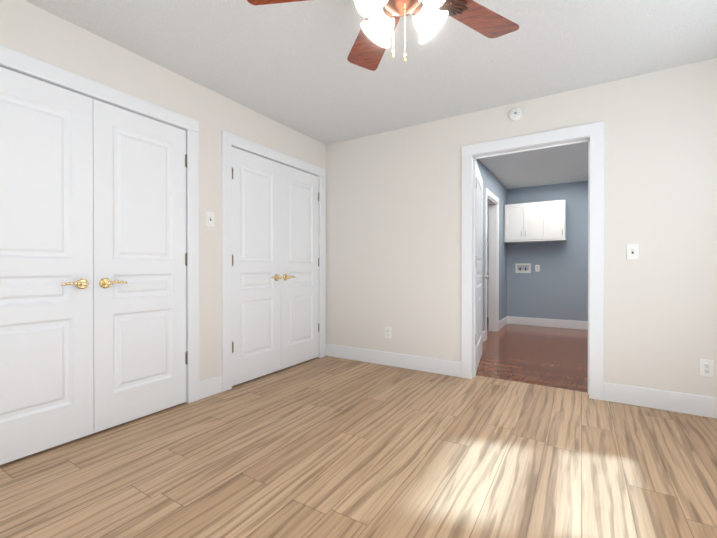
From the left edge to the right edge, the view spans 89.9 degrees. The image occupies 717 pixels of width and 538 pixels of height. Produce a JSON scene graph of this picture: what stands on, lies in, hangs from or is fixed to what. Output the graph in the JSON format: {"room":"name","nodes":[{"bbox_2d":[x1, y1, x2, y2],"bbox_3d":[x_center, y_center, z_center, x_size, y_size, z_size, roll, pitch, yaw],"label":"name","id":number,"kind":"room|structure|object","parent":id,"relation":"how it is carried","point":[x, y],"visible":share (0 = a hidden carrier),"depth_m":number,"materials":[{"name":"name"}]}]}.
{"room":"empty bedroom","nodes":[
{"label":"empty bedroom","id":0,"kind":"room"},
{"bbox_2d":[0,0,325,380],"bbox_3d":[-1.506,-0.208,2.459,0.120,2.440,4.340,0,0,32],"label":"wall","id":1,"kind":"structure","parent":0,"point":[31,30],"depth_m":2.79,"materials":[{"name":"white paint"}]},
{"bbox_2d":[0,67,93,464],"bbox_3d":[-1.759,-0.016,1.920,0.100,2.036,0.603,0,0,32],"label":"closet door","id":2,"kind":"structure","parent":1,"relation":"in","point":[46,282],"depth_m":1.99,"materials":[{"name":"white paint"}]},
{"bbox_2d":[93,99,187,432],"bbox_3d":[-1.438,-0.018,2.439,0.100,2.036,0.612,0,0,32],"label":"closet door","id":3,"kind":"structure","parent":1,"relation":"in","point":[140,353],"depth_m":2.40,"materials":[{"name":"white paint"}]},
{"bbox_2d":[0,45,324,402],"bbox_3d":[-1.229,-0.064,2.891,0.137,2.148,3.001,0,0,32],"label":"trim","id":4,"kind":"structure","parent":1,"relation":"attached to","point":[19,62],"depth_m":2.74,"materials":[{"name":"white wood"}]},
{"bbox_2d":[206,211,213,225],"bbox_3d":[-1.176,-0.400,2.861,0.017,0.116,0.072,0,0,32],"label":"light switch","id":5,"kind":"object","parent":1,"relation":"attached to","point":[209,218],"visible":1,"depth_m":2.85,"materials":[{"name":"white plastic"}]},
{"bbox_2d":[232,147,281,385],"bbox_3d":[-0.913,-0.022,3.287,0.100,2.036,0.600,0,0,32],"label":"closet door","id":6,"kind":"structure","parent":1,"relation":"in","point":[256,266],"depth_m":3.28,"materials":[{"name":"white paint"}]},
{"bbox_2d":[281,164,318,368],"bbox_3d":[-0.593,-0.024,3.803,0.100,2.036,0.609,0,0,32],"label":"closet door","id":7,"kind":"structure","parent":1,"relation":"in","point":[300,266],"depth_m":3.79,"materials":[{"name":"white paint"}]},
{"bbox_2d":[0,322,716,537],"bbox_3d":[0.826,1.035,4.007,5.420,0.060,9.420,0,0,32],"label":"floor","id":8,"kind":"structure","parent":0,"point":[328,447],"depth_m":1.87,"materials":[{"name":"wood"}]},
{"bbox_2d":[499,316,507,329],"bbox_3d":[2.476,0.926,6.163,0.014,0.140,0.815,0,0,32],"label":"baseboard","id":9,"kind":"structure","parent":8,"relation":"on","point":[504,321],"depth_m":6.18,"materials":[{"name":"white wood"}]},
{"bbox_2d":[508,316,587,329],"bbox_3d":[3.393,0.926,6.090,1.650,0.140,0.014,0,0,32],"label":"baseboard","id":10,"kind":"structure","parent":8,"relation":"on","point":[558,323],"depth_m":6.16,"materials":[{"name":"white wood"}]},
{"bbox_2d":[24,0,716,188],"bbox_3d":[0.826,-1.475,3.997,5.420,0.080,9.420,0,0,32],"label":"ceiling","id":11,"kind":"structure","parent":0,"point":[289,65],"depth_m":2.39,"materials":[{"name":"paint"}]},
{"bbox_2d":[247,0,518,70],"bbox_3d":[0.182,-1.105,1.375,1.247,0.637,1.253,0,0,32],"label":"ceiling fan","id":12,"kind":"object","parent":11,"relation":"hanging from","point":[372,43],"visible":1,"depth_m":1.51,"materials":[{"name":"brown wood"}]},
{"bbox_2d":[326,58,716,397],"bbox_3d":[1.280,-0.211,3.215,3.820,2.440,0.120,0,0,32],"label":"wall","id":13,"kind":"structure","parent":0,"point":[394,229],"depth_m":2.76,"materials":[{"name":"white paint"}]},
{"bbox_2d":[385,327,391,337],"bbox_3d":[0.311,0.661,3.743,0.072,0.116,0.008,0,0,32],"label":"electrical outlet","id":14,"kind":"object","parent":13,"relation":"attached to","point":[388,332],"visible":1,"depth_m":3.74,"materials":[{"name":"white plastic"}]},
{"bbox_2d":[325,344,460,376],"bbox_3d":[0.288,0.936,3.752,1.574,0.140,0.020,0,0,32],"label":"baseboard","id":15,"kind":"structure","parent":13,"relation":"attached to","point":[445,367],"depth_m":3.68,"materials":[{"name":"white wood"}]},
{"bbox_2d":[475,161,488,371],"bbox_3d":[1.270,-0.021,3.823,0.188,2.029,0.913,0,0,23],"label":"hall door","id":16,"kind":"structure","parent":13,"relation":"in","point":[479,257],"depth_m":3.82,"materials":[{"name":"white paint"}]},
{"bbox_2d":[509,107,522,120],"bbox_3d":[1.347,-1.331,3.078,0.114,0.114,0.034,0,0,32],"label":"smoke detector","id":17,"kind":"object","parent":13,"relation":"attached to","point":[515,113],"visible":1,"depth_m":3.07,"materials":[{"name":"white plastic"}]},
{"bbox_2d":[461,121,604,399],"bbox_3d":[1.459,-0.063,3.107,1.092,2.144,0.158,0,0,32],"label":"door frame","id":18,"kind":"structure","parent":13,"relation":"attached to","point":[592,134],"depth_m":2.90,"materials":[{"name":"white wood"}]},
{"bbox_2d":[627,244,638,258],"bbox_3d":[2.036,-0.129,2.666,0.072,0.116,0.017,0,0,32],"label":"light switch","id":19,"kind":"object","parent":13,"relation":"attached to","point":[632,251],"visible":1,"depth_m":2.67,"materials":[{"name":"white plastic"}]},
{"bbox_2d":[604,382,716,418],"bbox_3d":[2.309,0.942,2.503,0.994,0.140,0.014,0,0,32],"label":"baseboard","id":20,"kind":"structure","parent":13,"relation":"attached to","point":[697,405],"depth_m":2.58,"materials":[{"name":"white wood"}]},
{"bbox_2d":[699,359,713,376],"bbox_3d":[2.383,0.677,2.459,0.072,0.116,0.008,0,0,32],"label":"electrical outlet","id":21,"kind":"object","parent":13,"relation":"attached to","point":[706,367],"visible":1,"depth_m":2.46,"materials":[{"name":"white plastic"}]},
{"bbox_2d":[476,159,587,331],"bbox_3d":[1.567,-0.211,3.110,1.620,2.440,0.004,0,0,32],"label":"wall","id":22,"kind":"structure","parent":0,"point":[556,287],"depth_m":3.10,"materials":[{"name":"blue paint"}]},
{"bbox_2d":[515,263,530,272],"bbox_3d":[2.914,-0.015,6.367,0.250,0.170,0.040,0,0,32],"label":"washer outlet box","id":23,"kind":"object","parent":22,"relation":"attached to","point":[522,267],"visible":1,"depth_m":6.37,"materials":[{"name":"white plastic"}]},
{"bbox_2d":[504,200,566,242],"bbox_3d":[3.000,-0.789,6.115,0.932,0.650,0.373,0,0,32],"label":"wall cabinet","id":24,"kind":"object","parent":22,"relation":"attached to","point":[544,221],"visible":1,"depth_m":5.98,"materials":[{"name":"white paint"}]},
{"bbox_2d":[535,265,539,271],"bbox_3d":[3.118,-0.014,6.260,0.072,0.116,0.008,0,0,32],"label":"electrical outlet","id":25,"kind":"object","parent":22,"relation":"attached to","point":[537,268],"visible":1,"depth_m":6.26,"materials":[{"name":"white plastic"}]},
{"bbox_3d":[0.699,-0.225,6.351,2.970,2.440,4.600,0,0,32],"label":"wall","id":26,"kind":"structure","parent":0,"visible":0},
{"bbox_2d":[482,331,485,342],"bbox_3d":[1.320,0.934,4.297,0.014,0.140,1.715,0,0,32],"label":"baseboard","id":27,"kind":"structure","parent":26,"relation":"attached to","point":[484,332],"depth_m":4.93,"materials":[{"name":"white wood"}]},
{"bbox_2d":[485,188,498,339],"bbox_3d":[1.966,-0.070,5.449,0.139,2.139,0.930,0,0,32],"label":"trim","id":28,"kind":"structure","parent":26,"relation":"attached to","point":[493,313],"depth_m":5.75,"materials":[{"name":"white wood"}]}
]}

